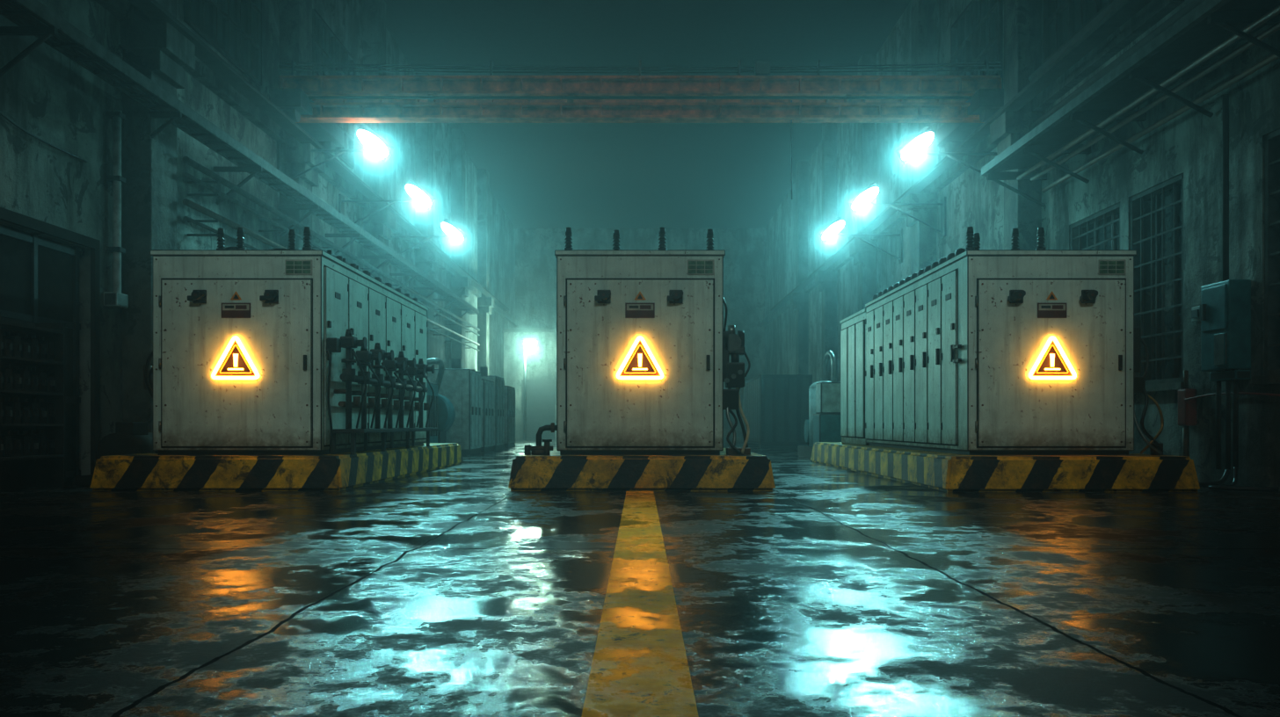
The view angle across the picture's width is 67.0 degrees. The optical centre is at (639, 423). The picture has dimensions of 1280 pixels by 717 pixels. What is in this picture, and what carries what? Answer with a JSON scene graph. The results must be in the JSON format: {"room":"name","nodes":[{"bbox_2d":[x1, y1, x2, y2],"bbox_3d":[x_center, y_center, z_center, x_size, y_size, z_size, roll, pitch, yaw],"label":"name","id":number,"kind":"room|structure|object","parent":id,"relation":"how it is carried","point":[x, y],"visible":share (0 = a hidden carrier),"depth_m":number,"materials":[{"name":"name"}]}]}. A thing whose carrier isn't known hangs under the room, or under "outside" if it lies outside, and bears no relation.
{"room":"electrical room","nodes":[
{"label":"electrical room","id":0,"kind":"room"},
{"bbox_2d":[0,0,515,475],"bbox_3d":[-7.650,-5.470,25.500,0.300,12.500,65.000,0,0,0],"label":"wall","id":1,"kind":"structure","parent":0,"point":[47,93],"depth_m":13.92,"materials":[{"name":"paint"}]},
{"bbox_2d":[0,111,87,162],"bbox_3d":[-7.453,-4.069,11.097,0.042,1.124,3.807,0,0,0],"label":"hanging cable","id":2,"kind":"object","parent":1,"relation":"attached to","point":[1,113],"visible":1,"depth_m":11.96,"materials":[{"name":"black rubber"}]},
{"bbox_2d":[0,207,100,482],"bbox_3d":[-7.580,-0.870,11.700,0.280,3.300,3.240,0,0,0],"label":"door frame","id":3,"kind":"structure","parent":1,"relation":"in","point":[40,276],"depth_m":12.72,"materials":[{"name":"metal"}]},
{"bbox_2d":[103,109,128,308],"bbox_3d":[-7.397,-3.030,13.650,0.195,2.780,0.300,0,0,0],"label":"conduit pipe","id":4,"kind":"object","parent":1,"relation":"attached to","point":[115,299],"visible":1,"depth_m":13.60,"materials":[{"name":"metal"}]},
{"bbox_2d":[120,0,195,432],"bbox_3d":[-7.165,-5.470,14.400,0.670,12.500,0.900,0,0,0],"label":"pillar","id":5,"kind":"structure","parent":1,"relation":"attached to","point":[157,50],"depth_m":14.00,"materials":[{"name":"concrete"}]},
{"bbox_2d":[128,0,509,311],"bbox_3d":[-6.900,-5.890,29.000,0.300,0.120,42.000,0,0,0],"label":"rail","id":6,"kind":"object","parent":5,"relation":"on","point":[152,9],"visible":1,"depth_m":18.09,"materials":[{"name":"metal"}]},
{"bbox_2d":[269,59,1003,199],"bbox_3d":[0.000,-5.926,20.200,14.601,2.813,2.800,0,0,0],"label":"beam","id":7,"kind":"object","parent":6,"relation":"on","point":[963,104],"visible":0.94,"depth_m":19.48,"materials":[{"name":"red metal"}]},
{"bbox_2d":[183,0,261,86],"bbox_3d":[-7.450,-8.020,17.400,0.100,2.860,3.060,0,0,0],"label":"window","id":8,"kind":"structure","parent":1,"relation":"in","point":[233,28],"depth_m":17.72,"materials":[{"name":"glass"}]},
{"bbox_2d":[0,0,479,324],"bbox_3d":[-7.077,-4.264,16.550,0.835,0.832,46.900,0,0,0],"label":"cable tray","id":9,"kind":"object","parent":1,"relation":"attached to","point":[81,48],"visible":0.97,"depth_m":14.41,"materials":[{"name":"grey metal"}]},
{"bbox_2d":[279,0,324,250],"bbox_3d":[-7.165,-5.470,20.500,0.670,12.500,0.900,0,0,0],"label":"pillar","id":10,"kind":"structure","parent":1,"relation":"attached to","point":[295,16],"depth_m":20.10,"materials":[{"name":"concrete"}]},
{"bbox_2d":[94,0,517,327],"bbox_3d":[-7.410,-5.995,25.500,0.180,0.350,65.000,0,0,0],"label":"trim","id":11,"kind":"structure","parent":1,"relation":"attached to","point":[122,10],"depth_m":18.51,"materials":[{"name":"metal"}]},
{"bbox_2d":[182,156,479,351],"bbox_3d":[-7.224,-3.615,28.450,0.543,1.010,27.100,0,0,0],"label":"pipe","id":12,"kind":"object","parent":1,"relation":"attached to","point":[217,217],"visible":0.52,"depth_m":17.68,"materials":[{"name":"grey metal"}]},
{"bbox_2d":[312,8,354,168],"bbox_3d":[-7.450,-8.020,23.500,0.100,2.860,3.060,0,0,0],"label":"window","id":13,"kind":"structure","parent":1,"relation":"in","point":[327,47],"depth_m":23.40,"materials":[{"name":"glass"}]},
{"bbox_2d":[276,123,393,179],"bbox_3d":[-5.938,-5.725,19.800,3.115,2.240,2.240,0,0,0],"label":"floodlight","id":14,"kind":"object","parent":1,"relation":"attached to","point":[367,136],"visible":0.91,"depth_m":19.90,"materials":[{"name":"metal"}]},
{"bbox_2d":[363,0,395,283],"bbox_3d":[-7.165,-5.470,26.600,0.670,12.500,0.900,0,0,0],"label":"pillar","id":15,"kind":"structure","parent":1,"relation":"attached to","point":[380,224],"depth_m":26.20,"materials":[{"name":"concrete"}]},
{"bbox_2d":[338,179,436,233],"bbox_3d":[-5.938,-5.615,23.900,3.115,2.240,2.240,0,0,0],"label":"floodlight","id":16,"kind":"object","parent":1,"relation":"attached to","point":[417,192],"visible":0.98,"depth_m":24.02,"materials":[{"name":"metal"}]},
{"bbox_2d":[385,218,466,264],"bbox_3d":[-5.938,-5.560,28.200,3.115,2.240,2.240,0,0,0],"label":"floodlight","id":17,"kind":"object","parent":1,"relation":"attached to","point":[447,227],"visible":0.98,"depth_m":28.28,"materials":[{"name":"metal"}]},
{"bbox_2d":[414,72,440,366],"bbox_3d":[-7.165,-5.470,32.700,0.670,12.500,0.900,0,0,0],"label":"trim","id":18,"kind":"structure","parent":1,"relation":"attached to","point":[427,260],"depth_m":32.30,"materials":[{"name":"concrete"}]},
{"bbox_2d":[450,128,471,369],"bbox_3d":[-7.165,-5.470,38.800,0.670,12.500,0.900,0,0,0],"label":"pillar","id":19,"kind":"structure","parent":1,"relation":"attached to","point":[461,286],"depth_m":38.40,"materials":[{"name":"concrete"}]},
{"bbox_2d":[477,169,494,375],"bbox_3d":[-7.165,-5.470,45.000,0.670,12.500,0.900,0,0,0],"label":"pillar","id":20,"kind":"structure","parent":1,"relation":"attached to","point":[485,305],"depth_m":44.60,"materials":[{"name":"concrete"}]},
{"bbox_2d":[524,227,750,455],"bbox_3d":[-0.028,-1.000,12.732,2.742,2.760,2.576,0,0,0],"label":"tall cabinet","id":21,"kind":"object","parent":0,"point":[644,347],"visible":1,"depth_m":11.58,"materials":[{"name":"metal"}]},
{"bbox_2d":[0,436,1279,716],"bbox_3d":[0.000,0.878,25.500,15.600,0.204,65.600,0,0,0],"label":"floor","id":22,"kind":"structure","parent":0,"point":[452,591],"depth_m":4.26,"materials":[{"name":"concrete"}]},
{"bbox_2d":[0,312,65,494],"bbox_3d":[-7.290,-0.230,11.325,0.380,2.020,1.250,0,0,0],"label":"rack","id":23,"kind":"object","parent":22,"relation":"on","point":[32,354],"visible":1,"depth_m":11.58,"materials":[{"name":"metal"}]},
{"bbox_2d":[75,365,154,486],"bbox_3d":[-6.775,-0.020,13.150,0.650,1.600,2.000,0,0,0],"label":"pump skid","id":24,"kind":"object","parent":22,"relation":"on","point":[129,438],"visible":0.38,"depth_m":12.47,"materials":[{"name":"metal"}]},
{"bbox_2d":[90,443,463,491],"bbox_3d":[-4.905,0.580,15.025,2.920,0.400,7.740,0,0,0],"label":"plinth","id":25,"kind":"object","parent":22,"relation":"on","point":[141,472],"visible":0.88,"depth_m":11.19,"materials":[{"name":"yellow concrete"}]},
{"bbox_2d":[144,226,437,455],"bbox_3d":[-4.752,-1.000,14.382,2.744,2.760,5.876,0,0,0],"label":"tall cabinet","id":26,"kind":"object","parent":25,"relation":"on","point":[274,352],"visible":1,"depth_m":11.59,"materials":[{"name":"metal"}]},
{"bbox_2d":[423,358,455,443],"bbox_3d":[-5.050,-0.354,22.100,1.200,2.268,2.600,0,0,0],"label":"pump","id":27,"kind":"object","parent":22,"relation":"on","point":[442,413],"visible":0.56,"depth_m":22.40,"materials":[{"name":"metal"}]},
{"bbox_2d":[426,358,481,454],"bbox_3d":[-4.770,-0.445,25.040,1.160,2.450,1.720,0,0,0],"label":"tall cabinet","id":28,"kind":"object","parent":22,"relation":"on","point":[462,388],"visible":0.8,"depth_m":24.20,"materials":[{"name":"metal"}]},
{"bbox_2d":[471,369,494,452],"bbox_3d":[-4.770,-0.370,27.240,1.160,2.300,1.720,0,0,0],"label":"tall cabinet","id":29,"kind":"object","parent":22,"relation":"on","point":[487,386],"visible":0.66,"depth_m":26.82,"materials":[{"name":"metal"}]},
{"bbox_2d":[480,366,504,450],"bbox_3d":[-4.770,-0.470,29.440,1.160,2.500,1.720,0,0,0],"label":"tall cabinet","id":30,"kind":"object","parent":22,"relation":"on","point":[498,382],"visible":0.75,"depth_m":28.99,"materials":[{"name":"metal"}]},
{"bbox_2d":[503,385,515,448],"bbox_3d":[-4.770,-0.370,32.040,1.160,2.300,1.720,0,0,0],"label":"tall cabinet","id":31,"kind":"object","parent":22,"relation":"on","point":[509,391],"visible":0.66,"depth_m":31.34,"materials":[{"name":"metal"}]},
{"bbox_2d":[522,338,538,440],"bbox_3d":[-5.100,-1.580,45.000,0.700,4.720,0.300,0,0,0],"label":"lamp","id":32,"kind":"object","parent":22,"relation":"on","point":[526,341],"visible":0.94,"depth_m":44.93,"materials":[{"name":"metal"}]},
{"bbox_2d":[508,448,775,491],"bbox_3d":[0.020,0.580,13.175,3.090,0.400,4.040,0,0,0],"label":"plinth","id":33,"kind":"object","parent":22,"relation":"on","point":[554,472],"visible":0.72,"depth_m":11.18,"materials":[{"name":"yellow concrete"}]},
{"bbox_2d":[797,350,841,458],"bbox_3d":[4.400,-0.450,22.400,1.100,2.460,2.400,0,0,0],"label":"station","id":34,"kind":"object","parent":22,"relation":"on","point":[823,425],"visible":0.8,"depth_m":21.42,"materials":[{"name":"metal"}]},
{"bbox_2d":[810,442,1199,492],"bbox_3d":[4.940,0.580,15.400,2.910,0.400,8.790,0,0,0],"label":"plinth","id":35,"kind":"object","parent":22,"relation":"on","point":[947,472],"visible":0.86,"depth_m":11.05,"materials":[{"name":"yellow concrete"}]},
{"bbox_2d":[839,226,1163,455],"bbox_3d":[5.089,-1.000,15.182,2.458,2.760,7.476,0,0,0],"label":"tall cabinet","id":36,"kind":"object","parent":35,"relation":"on","point":[1014,352],"visible":1,"depth_m":11.60,"materials":[{"name":"metal"}]},
{"bbox_2d":[1178,370,1196,457],"bbox_3d":[7.418,0.030,13.110,0.155,1.500,0.220,0,0,0],"label":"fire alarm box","id":37,"kind":"object","parent":22,"relation":"on","point":[1187,410],"visible":0.91,"depth_m":13.07,"materials":[{"name":"metal"}]},
{"bbox_2d":[1184,392,1279,400],"bbox_3d":[7.413,-0.326,11.752,0.133,0.139,2.506,0,0,-1],"label":"cable","id":38,"kind":"object","parent":37,"relation":"attached to","point":[1240,393],"visible":0.82,"depth_m":11.98,"materials":[{"name":"black rubber"}]},
{"bbox_2d":[515,228,764,436],"bbox_3d":[0.000,-5.470,58.150,15.600,12.500,0.300,0,0,0],"label":"wall","id":39,"kind":"structure","parent":0,"point":[535,259],"depth_m":58.00,"materials":[{"name":"paint"}]},
{"bbox_2d":[384,0,910,228],"bbox_3d":[0.000,-11.820,25.500,15.600,0.200,65.600,0,0,0],"label":"ceiling","id":40,"kind":"structure","parent":0,"point":[541,175],"depth_m":32.11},
{"bbox_2d":[764,0,1279,490],"bbox_3d":[7.650,-5.470,25.500,0.300,12.500,65.000,0,0,0],"label":"wall","id":41,"kind":"structure","parent":0,"point":[1190,144],"depth_m":14.28,"materials":[{"name":"paint"}]},
{"bbox_2d":[790,160,808,374],"bbox_3d":[7.150,-5.470,43.400,0.700,12.500,0.800,0,0,0],"label":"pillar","id":42,"kind":"structure","parent":41,"relation":"attached to","point":[800,301],"depth_m":43.05,"materials":[{"name":"concrete"}]},
{"bbox_2d":[814,123,836,381],"bbox_3d":[7.150,-5.470,37.200,0.700,12.500,0.800,0,0,0],"label":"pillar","id":43,"kind":"structure","parent":41,"relation":"attached to","point":[826,280],"depth_m":36.85,"materials":[{"name":"concrete"}]},
{"bbox_2d":[817,216,902,263],"bbox_3d":[5.938,-5.450,27.400,3.115,2.240,2.240,0,0,0],"label":"floodlight","id":44,"kind":"object","parent":41,"relation":"attached to","point":[839,224],"visible":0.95,"depth_m":27.55,"materials":[{"name":"metal"}]},
{"bbox_2d":[849,54,876,311],"bbox_3d":[7.150,-5.470,31.000,0.700,12.500,0.800,0,0,0],"label":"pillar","id":45,"kind":"structure","parent":41,"relation":"attached to","point":[864,255],"depth_m":30.65,"materials":[{"name":"concrete"}]},
{"bbox_2d":[847,181,946,238],"bbox_3d":[5.938,-5.450,23.500,3.115,2.240,2.240,0,0,0],"label":"floodlight","id":46,"kind":"object","parent":41,"relation":"attached to","point":[869,193],"visible":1,"depth_m":23.65,"materials":[{"name":"metal"}]},
{"bbox_2d":[901,0,937,274],"bbox_3d":[7.150,-5.470,24.800,0.700,12.500,0.800,0,0,0],"label":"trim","id":47,"kind":"structure","parent":41,"relation":"attached to","point":[923,11],"depth_m":24.45,"materials":[{"name":"concrete"}]},
{"bbox_2d":[895,126,996,176],"bbox_3d":[5.938,-5.450,19.050,3.115,2.240,2.240,0,0,0],"label":"floodlight","id":48,"kind":"object","parent":41,"relation":"attached to","point":[918,143],"visible":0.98,"depth_m":19.13,"materials":[{"name":"metal"}]},
{"bbox_2d":[770,0,1151,311],"bbox_3d":[6.900,-5.890,29.000,0.300,0.120,42.000,0,0,0],"label":"rail","id":49,"kind":"object","parent":41,"relation":"attached to","point":[1127,9],"visible":1,"depth_m":17.36,"materials":[{"name":"metal"}]},
{"bbox_2d":[762,0,1185,327],"bbox_3d":[7.410,-5.995,25.500,0.180,0.350,65.000,0,0,0],"label":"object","id":50,"kind":"structure","parent":41,"relation":"attached to","point":[1153,11],"depth_m":16.59,"materials":[{"name":"metal"}]},
{"bbox_2d":[950,0,1002,88],"bbox_3d":[7.450,-8.020,21.500,0.100,2.860,3.060,0,0,0],"label":"window","id":51,"kind":"structure","parent":41,"relation":"in","point":[976,35],"depth_m":21.26,"materials":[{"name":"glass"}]},
{"bbox_2d":[989,0,1042,250],"bbox_3d":[7.150,-5.470,18.400,0.700,12.500,0.800,0,0,0],"label":"column","id":52,"kind":"structure","parent":41,"relation":"attached to","point":[1022,18],"depth_m":18.05,"materials":[{"name":"concrete"}]},
{"bbox_2d":[1043,0,1114,62],"bbox_3d":[7.450,-8.020,16.200,0.100,2.860,3.060,0,0,0],"label":"window","id":53,"kind":"structure","parent":41,"relation":"in","point":[1063,19],"depth_m":16.95,"materials":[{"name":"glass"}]},
{"bbox_2d":[1069,202,1119,250],"bbox_3d":[7.575,-2.395,16.000,0.310,2.150,1.960,0,0,0],"label":"window","id":54,"kind":"structure","parent":41,"relation":"in","point":[1101,230],"depth_m":16.09,"materials":[{"name":"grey glass"}]},
{"bbox_2d":[1028,0,1204,130],"bbox_3d":[7.364,-5.960,5.550,0.262,1.060,24.900,0,0,0],"label":"conduit","id":55,"kind":"object","parent":41,"relation":"attached to","point":[1193,3],"visible":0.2,"depth_m":15.28,"materials":[{"name":"metal"}]},
{"bbox_2d":[980,0,1279,206],"bbox_3d":[6.883,-4.482,5.485,1.225,0.975,24.770,0,0,0],"label":"cable tray","id":56,"kind":"object","parent":41,"relation":"attached to","point":[1180,52],"visible":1,"depth_m":12.78,"materials":[{"name":"metal"}]},
{"bbox_2d":[1129,173,1183,392],"bbox_3d":[7.575,-1.970,14.100,0.310,3.000,1.660,0,0,0],"label":"window","id":57,"kind":"structure","parent":41,"relation":"in","point":[1156,213],"depth_m":14.23,"materials":[{"name":"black glass"}]},
{"bbox_2d":[1191,305,1199,321],"bbox_3d":[7.457,-1.470,12.950,0.075,0.200,0.200,0,0,0],"label":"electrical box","id":58,"kind":"object","parent":41,"relation":"attached to","point":[1195,310],"visible":0.68,"depth_m":12.94,"materials":[{"name":"paint"}]},
{"bbox_2d":[1199,94,1279,492],"bbox_3d":[6.984,-1.669,11.665,1.022,4.901,1.570,0,0,0],"label":"junction box","id":59,"kind":"object","parent":41,"relation":"attached to","point":[1225,306],"visible":0.94,"depth_m":11.98,"materials":[{"name":"teal paint"}]},
{"bbox_2d":[1251,128,1279,385],"bbox_3d":[7.575,-1.970,10.525,0.310,3.000,2.410,0,0,0],"label":"window","id":60,"kind":"structure","parent":41,"relation":"in","point":[1271,375],"depth_m":11.58,"materials":[{"name":"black glass"}]}
]}

